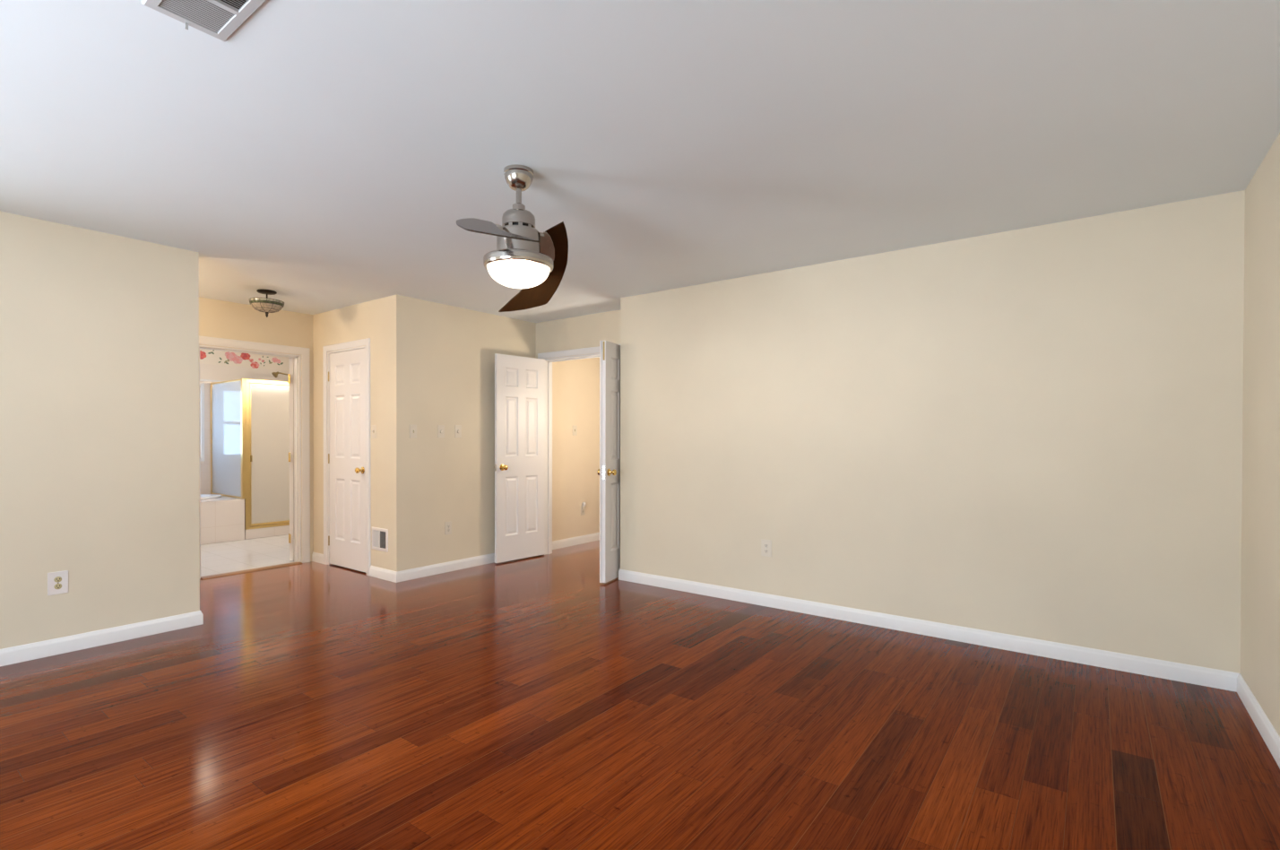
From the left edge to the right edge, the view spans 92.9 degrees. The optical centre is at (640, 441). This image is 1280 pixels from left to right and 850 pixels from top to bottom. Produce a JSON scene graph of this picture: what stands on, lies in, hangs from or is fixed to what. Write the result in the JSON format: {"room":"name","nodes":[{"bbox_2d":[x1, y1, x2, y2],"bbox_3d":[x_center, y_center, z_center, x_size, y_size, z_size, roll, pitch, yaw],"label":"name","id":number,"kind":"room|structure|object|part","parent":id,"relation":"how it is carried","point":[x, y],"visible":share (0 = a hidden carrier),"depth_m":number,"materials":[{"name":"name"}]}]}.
{"room":"empty bedroom","nodes":[
{"label":"empty bedroom","id":0,"kind":"room"},
{"bbox_2d":[0,211,199,648],"bbox_3d":[-3.933,-0.013,2.698,0.120,2.440,3.319,0,1,37],"label":"wall","id":1,"kind":"structure","parent":0,"point":[99,331],"depth_m":3.57,"materials":[{"name":"beige paint"}]},
{"bbox_2d":[47,570,68,595],"bbox_3d":[-3.299,0.799,3.449,0.008,0.128,0.086,0,1,37],"label":"wall outlet","id":2,"kind":"object","parent":1,"relation":"attached to","point":[57,582],"visible":1,"depth_m":3.44,"materials":[{"name":"white plastic"}]},
{"bbox_2d":[53,583,61,588],"bbox_3d":[-3.297,0.819,3.447,0.003,0.033,0.033,0,1,37],"label":"receptacle","id":3,"kind":"object","parent":2,"relation":"attached to","point":[56,585],"depth_m":3.45,"materials":[{"name":"beige plastic"}]},
{"bbox_2d":[53,576,61,582],"bbox_3d":[-3.297,0.779,3.447,0.003,0.033,0.033,0,1,37],"label":"receptacle","id":4,"kind":"object","parent":2,"relation":"attached to","point":[56,579],"depth_m":3.45,"materials":[{"name":"beige plastic"}]},
{"bbox_2d":[0,610,203,665],"bbox_3d":[-4.326,1.159,3.007,1.134,0.090,3.333,0,1,37],"label":"baseboard","id":5,"kind":"structure","parent":1,"relation":"attached to","point":[23,652],"depth_m":3.58,"materials":[{"name":"white paint"}]},
{"bbox_2d":[199,363,289,463],"bbox_3d":[-5.585,-0.056,7.914,0.120,2.440,4.000,0,1,37],"label":"wall","id":6,"kind":"structure","parent":0,"point":[207,371],"depth_m":8.08,"materials":[{"name":"paint"}]},
{"bbox_2d":[199,382,204,461],"bbox_3d":[-5.979,-0.247,7.348,0.104,0.998,1.193,0,1,37],"label":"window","id":7,"kind":"structure","parent":6,"relation":"in","point":[202,384],"depth_m":7.78,"materials":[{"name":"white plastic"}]},
{"bbox_2d":[200,380,214,493],"bbox_3d":[-5.810,0.137,7.508,0.008,1.820,2.880,0,1,37],"label":"tile","id":8,"kind":"structure","parent":6,"relation":"attached to","point":[205,468],"depth_m":7.82,"materials":[{"name":"white tile"}]},
{"bbox_2d":[199,379,280,385],"bbox_3d":[-5.806,-0.785,7.500,0.012,0.025,2.880,0,1,37],"label":"cap","id":9,"kind":"object","parent":8,"relation":"on","point":[207,380],"depth_m":7.87,"materials":[{"name":"white paint"}]},
{"bbox_2d":[199,348,289,371],"bbox_3d":[-5.808,-1.096,7.500,0.004,0.210,2.860,0,1,37],"label":"wallpaper border","id":10,"kind":"object","parent":6,"relation":"attached to","point":[213,357],"visible":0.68,"depth_m":8.16,"materials":[{"name":"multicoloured paper"}]},
{"bbox_2d":[198,296,313,562],"bbox_3d":[-3.714,-0.034,5.506,0.120,2.440,5.420,0,1,37],"label":"wall","id":11,"kind":"structure","parent":0,"point":[217,318],"depth_m":5.71,"materials":[{"name":"beige paint"}]},
{"bbox_2d":[200,561,302,579],"bbox_3d":[-3.570,1.179,5.615,0.115,0.013,0.823,0,1,37],"label":"trim","id":12,"kind":"structure","parent":11,"relation":"attached to","point":[298,562],"depth_m":5.56,"materials":[{"name":"brown wood"}]},
{"bbox_2d":[198,335,310,578],"bbox_3d":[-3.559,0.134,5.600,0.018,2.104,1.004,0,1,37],"label":"trim","id":13,"kind":"structure","parent":11,"relation":"attached to","point":[304,352],"depth_m":5.95,"materials":[{"name":"white paint"}]},
{"bbox_2d":[288,357,294,560],"bbox_3d":[-3.595,0.166,6.349,0.042,2.005,0.833,0,0,-24],"label":"door","id":14,"kind":"structure","parent":11,"relation":"in","point":[291,359],"depth_m":6.00,"materials":[{"name":"white paint"}]},
{"bbox_2d":[312,294,409,571],"bbox_3d":[-2.618,-0.032,5.648,1.467,2.440,0.120,0,1,37],"label":"wall","id":15,"kind":"structure","parent":0,"point":[384,321],"depth_m":5.28,"materials":[{"name":"beige paint"}]},
{"bbox_2d":[311,552,323,563],"bbox_3d":[-3.157,1.139,5.974,0.227,0.090,0.014,0,1,37],"label":"baseboard","id":16,"kind":"structure","parent":15,"relation":"attached to","point":[316,557],"depth_m":5.97,"materials":[{"name":"white paint"}]},
{"bbox_2d":[322,337,371,575],"bbox_3d":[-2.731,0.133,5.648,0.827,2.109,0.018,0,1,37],"label":"trim","id":17,"kind":"structure","parent":15,"relation":"attached to","point":[363,341],"depth_m":5.56,"materials":[{"name":"white paint"}]},
{"bbox_2d":[328,347,366,572],"bbox_3d":[-2.736,0.165,5.650,0.681,2.018,0.103,0,1,37],"label":"door","id":18,"kind":"structure","parent":15,"relation":"in","point":[347,540],"depth_m":5.66,"materials":[{"name":"white paint"}]},
{"bbox_3d":[-2.524,0.256,5.470,0.064,0.064,0.068,0,1,37],"label":"knob","id":19,"kind":"part","parent":18,"relation":"part of","materials":[{"name":"gold metal"}]},
{"bbox_2d":[371,424,376,438],"bbox_3d":[-2.350,-0.090,5.360,0.070,0.115,0.020,0,1,37],"label":"light switch","id":20,"kind":"object","parent":15,"relation":"attached to","point":[374,427],"visible":1,"depth_m":5.36,"materials":[{"name":"beige plastic"}]},
{"bbox_2d":[371,526,388,552],"bbox_3d":[-2.278,0.852,5.319,0.254,0.197,0.008,0,1,37],"label":"air vent","id":21,"kind":"object","parent":15,"relation":"in","point":[379,535],"visible":1,"depth_m":5.31,"materials":[{"name":"white plastic"}]},
{"bbox_2d":[408,296,599,569],"bbox_3d":[-0.711,-0.040,7.095,0.142,2.440,4.480,0,1,37],"label":"wall","id":22,"kind":"structure","parent":0,"point":[452,350],"depth_m":5.78,"materials":[{"name":"beige paint"}]},
{"bbox_2d":[409,424,416,437],"bbox_3d":[-1.963,-0.091,5.281,0.020,0.115,0.070,0,1,37],"label":"light switch","id":23,"kind":"object","parent":22,"relation":"attached to","point":[412,428],"visible":1,"depth_m":5.28,"materials":[{"name":"beige plastic"}]},
{"bbox_2d":[369,553,494,582],"bbox_3d":[-1.751,1.142,5.924,0.421,0.090,1.616,0,1,37],"label":"baseboard","id":24,"kind":"structure","parent":22,"relation":"attached to","point":[381,573],"depth_m":5.41,"materials":[{"name":"white paint"}]},
{"bbox_2d":[437,424,444,437],"bbox_3d":[-1.794,-0.094,5.506,0.021,0.115,0.070,0,1,37],"label":"light switch","id":25,"kind":"object","parent":22,"relation":"attached to","point":[440,428],"visible":1,"depth_m":5.50,"materials":[{"name":"beige plastic"}]},
{"bbox_2d":[444,520,451,534],"bbox_3d":[-1.756,0.790,5.578,0.008,0.115,0.070,0,1,37],"label":"wall outlet","id":26,"kind":"object","parent":22,"relation":"attached to","point":[447,524],"visible":1,"depth_m":5.57,"materials":[{"name":"beige plastic"}]},
{"bbox_2d":[455,424,461,437],"bbox_3d":[-1.684,-0.097,5.654,0.021,0.115,0.070,0,1,37],"label":"light switch","id":27,"kind":"object","parent":22,"relation":"attached to","point":[458,428],"visible":1,"depth_m":5.65,"materials":[{"name":"beige plastic"}]},
{"bbox_2d":[572,424,577,435],"bbox_3d":[-0.741,-0.131,6.955,0.020,0.115,0.070,0,1,37],"label":"light switch","id":28,"kind":"object","parent":22,"relation":"attached to","point":[575,427],"visible":1,"depth_m":6.96,"materials":[{"name":"beige plastic"}]},
{"bbox_2d":[552,532,599,549],"bbox_3d":[-0.189,1.132,7.712,0.014,0.090,2.878,0,1,37],"label":"baseboard","id":29,"kind":"structure","parent":22,"relation":"attached to","point":[588,538],"depth_m":6.97,"materials":[{"name":"white paint"}]},
{"bbox_2d":[580,505,585,515],"bbox_3d":[-0.665,0.796,7.077,0.008,0.115,0.070,0,1,37],"label":"wall outlet","id":30,"kind":"object","parent":22,"relation":"attached to","point":[583,512],"visible":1,"depth_m":7.07,"materials":[{"name":"beige plastic"}]},
{"bbox_2d":[535,309,620,359],"bbox_3d":[-0.443,-0.031,6.023,1.569,2.440,0.120,0,1,37],"label":"wall","id":31,"kind":"structure","parent":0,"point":[581,332],"depth_m":6.08,"materials":[{"name":"beige paint"}]},
{"bbox_2d":[543,353,599,554],"bbox_3d":[-0.483,0.163,6.055,1.247,2.052,0.120,0,1,37],"label":"door frame","id":32,"kind":"structure","parent":31,"relation":"attached to","point":[548,361],"depth_m":6.41,"materials":[{"name":"white paint"}]},
{"bbox_2d":[493,353,544,562],"bbox_3d":[-1.196,0.159,6.126,0.171,2.028,0.616,0,1,41],"label":"door","id":33,"kind":"structure","parent":32,"relation":"attached to","point":[519,467],"depth_m":6.09,"materials":[{"name":"white paint"}]},
{"bbox_3d":[-1.318,0.249,5.908,0.068,0.064,0.064,0,1,41],"label":"knob","id":34,"kind":"part","parent":33,"relation":"part of","materials":[{"name":"gold metal"}]},
{"bbox_2d":[596,340,620,582],"bbox_3d":[-0.182,0.167,5.367,0.171,2.028,0.627,0,0,24],"label":"door","id":35,"kind":"structure","parent":32,"relation":"attached to","point":[609,471],"depth_m":5.16,"materials":[{"name":"white paint"}]},
{"bbox_3d":[-0.305,0.258,5.091,0.027,0.120,0.002,0,0,24],"label":"strike plate","id":36,"kind":"part","parent":35,"relation":"part of","materials":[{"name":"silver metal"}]},
{"bbox_3d":[-0.232,0.257,5.128,0.068,0.064,0.064,0,0,24],"label":"knob","id":37,"kind":"part","parent":35,"relation":"part of","materials":[{"name":"gold metal"}]},
{"bbox_2d":[537,344,620,358],"bbox_3d":[-0.524,0.132,6.000,1.371,2.114,0.018,0,1,37],"label":"trim","id":38,"kind":"structure","parent":31,"relation":"attached to","point":[592,350],"depth_m":6.12,"materials":[{"name":"white paint"}]},
{"bbox_2d":[0,0,1279,322],"bbox_3d":[-1.748,-1.294,4.810,9.968,0.100,9.570,0,1,37],"label":"ceiling","id":39,"kind":"structure","parent":0,"point":[322,155],"depth_m":2.37,"materials":[{"name":"paint"}]},
{"bbox_2d":[141,0,266,41],"bbox_3d":[-1.182,-1.206,1.664,0.350,0.026,0.202,0,1,37],"label":"ceiling vent","id":40,"kind":"object","parent":39,"relation":"in","point":[219,19],"visible":1,"depth_m":1.72,"materials":[{"name":"grey metal"}]},
{"bbox_3d":[-1.313,-1.204,1.761,0.002,0.020,0.007,0,1,37],"label":"damper lever","id":41,"kind":"part","parent":40,"relation":"part of","materials":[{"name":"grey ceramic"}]},
{"bbox_2d":[249,289,284,317],"bbox_3d":[-3.095,-1.139,5.045,0.252,0.218,0.252,0,1,37],"label":"ceiling light","id":42,"kind":"object","parent":39,"relation":"attached to","point":[265,305],"visible":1,"depth_m":4.98,"materials":[{"name":"beige glass"}]},
{"bbox_3d":[-3.095,-1.121,5.045,0.246,0.091,0.246,0,1,37],"label":"lamp shade","id":43,"kind":"part","parent":42,"relation":"part of","materials":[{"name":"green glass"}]},
{"bbox_2d":[456,164,568,311],"bbox_3d":[-0.552,-0.963,2.750,0.422,0.526,1.161,0,0,-1],"label":"ceiling fan","id":44,"kind":"object","parent":39,"relation":"hanging from","point":[522,250],"visible":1,"depth_m":2.74,"materials":[{"name":"silver metal"}]},
{"bbox_3d":[-0.627,-0.861,2.419,0.222,0.288,0.684,0,1,-30],"label":"blade","id":45,"kind":"part","parent":44,"relation":"part of","materials":[{"name":"brown wood"}]},
{"bbox_3d":[-0.490,-0.858,3.096,0.222,0.307,0.676,0,1,-34],"label":"blade","id":46,"kind":"part","parent":44,"relation":"part of","materials":[{"name":"brown wood"}]},
{"bbox_2d":[0,534,1279,849],"bbox_3d":[-1.753,1.246,4.829,9.968,0.100,9.570,0,1,37],"label":"floor","id":47,"kind":"structure","parent":0,"point":[535,702],"depth_m":2.54,"materials":[{"name":"brown wood"}]},
{"bbox_2d":[200,495,244,544],"bbox_3d":[-5.702,0.929,6.824,0.992,0.488,1.905,0,1,37],"label":"tub deck","id":48,"kind":"object","parent":47,"relation":"on","point":[222,518],"visible":0.1,"depth_m":7.11,"materials":[{"name":"tile"}]},
{"bbox_2d":[200,493,221,500],"bbox_3d":[-5.701,0.868,6.882,0.736,0.431,1.672,0,1,37],"label":"bathtub","id":49,"kind":"object","parent":48,"relation":"in","point":[203,496],"visible":0.11,"depth_m":7.38,"materials":[{"name":"white ceramic"}]},
{"bbox_2d":[210,378,289,539],"bbox_3d":[-4.837,0.201,7.949,1.020,1.929,1.000,0,1,37],"label":"shower enclosure","id":50,"kind":"object","parent":47,"relation":"on","point":[250,422],"visible":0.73,"depth_m":7.50,"materials":[{"name":"glass"}]},
{"bbox_3d":[-5.528,-0.042,7.856,0.022,1.436,0.020,0,1,37],"label":"panel rail","id":51,"kind":"part","parent":50,"relation":"part of","materials":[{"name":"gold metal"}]},
{"bbox_3d":[-5.125,-0.746,7.551,0.980,0.022,0.020,0,1,37],"label":"panel rail","id":52,"kind":"part","parent":50,"relation":"part of","materials":[{"name":"gold metal"}]},
{"bbox_3d":[-5.144,-0.038,7.569,0.940,1.397,0.006,0,1,37],"label":"panel","id":53,"kind":"part","parent":50,"relation":"part of","materials":[{"name":"clear glass"}]},
{"bbox_3d":[-5.128,0.669,7.561,0.980,0.021,0.020,0,1,37],"label":"panel rail","id":54,"kind":"part","parent":50,"relation":"part of","materials":[{"name":"gold metal"}]},
{"bbox_3d":[-4.749,-0.038,7.280,0.049,1.440,0.036,0,1,37],"label":"corner post","id":55,"kind":"part","parent":50,"relation":"part of","materials":[{"name":"gold metal"}]},
{"bbox_3d":[-4.724,0.149,7.312,0.042,1.807,0.040,0,1,37],"label":"frame rail","id":56,"kind":"part","parent":50,"relation":"part of","materials":[{"name":"gold metal"}]},
{"bbox_3d":[-4.702,0.157,7.338,0.022,1.723,0.020,0,1,37],"label":"door rail","id":57,"kind":"part","parent":50,"relation":"part of","materials":[{"name":"gold metal"}]},
{"bbox_3d":[-4.450,1.036,7.689,0.042,0.030,0.883,0,1,37],"label":"frame rail","id":58,"kind":"part","parent":50,"relation":"part of","materials":[{"name":"gold metal"}]},
{"bbox_3d":[-4.447,-0.734,7.675,0.042,0.045,0.883,0,1,37],"label":"frame rail","id":59,"kind":"part","parent":50,"relation":"part of","materials":[{"name":"gold metal"}]},
{"bbox_3d":[-4.448,0.152,7.682,0.006,1.677,0.839,0,1,37],"label":"glass door","id":60,"kind":"part","parent":50,"relation":"part of","materials":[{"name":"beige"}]},
{"bbox_3d":[-4.445,-0.694,7.674,0.022,0.025,0.835,0,1,37],"label":"door rail","id":61,"kind":"part","parent":50,"relation":"part of","materials":[{"name":"gold metal"}]},
{"bbox_3d":[-4.448,1.004,7.687,0.022,0.026,0.835,0,1,37],"label":"door rail","id":62,"kind":"part","parent":50,"relation":"part of","materials":[{"name":"gold metal"}]},
{"bbox_2d":[620,190,1245,673],"bbox_3d":[1.541,-0.013,4.233,3.992,2.440,0.375,0,1,37],"label":"wall","id":63,"kind":"structure","parent":0,"point":[1035,432],"depth_m":3.65,"materials":[{"name":"beige paint"}]},
{"bbox_2d":[761,538,771,556],"bbox_3d":[0.926,0.779,4.458,0.082,0.122,0.008,0,1,37],"label":"wall outlet","id":64,"kind":"object","parent":63,"relation":"attached to","point":[765,544],"visible":1,"depth_m":4.46,"materials":[{"name":"beige plastic"}]},
{"bbox_2d":[1240,132,1279,735],"bbox_3d":[1.156,0.014,0.482,0.120,2.440,6.096,0,1,37],"label":"wall","id":65,"kind":"structure","parent":0,"point":[1260,503],"depth_m":2.61,"materials":[{"name":"beige paint"}]},
{"bbox_2d":[618,569,1279,768],"bbox_3d":[-0.413,1.177,1.736,3.880,0.090,5.976,0,1,37],"label":"baseboard","id":66,"kind":"structure","parent":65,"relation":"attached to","point":[1193,674],"depth_m":3.54,"materials":[{"name":"white paint"}]},
{"bbox_3d":[-4.520,-0.057,8.404,1.000,2.440,0.100,0,1,37],"label":"wall","id":67,"kind":"structure","parent":0,"visible":0},
{"bbox_2d":[271,371,288,377],"bbox_3d":[-4.722,-0.890,8.210,0.082,0.092,0.444,0,1,37],"label":"shower fixture","id":68,"kind":"object","parent":67,"relation":"attached to","point":[274,374],"visible":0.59,"depth_m":8.06,"materials":[{"name":"gold metal"}]}
]}

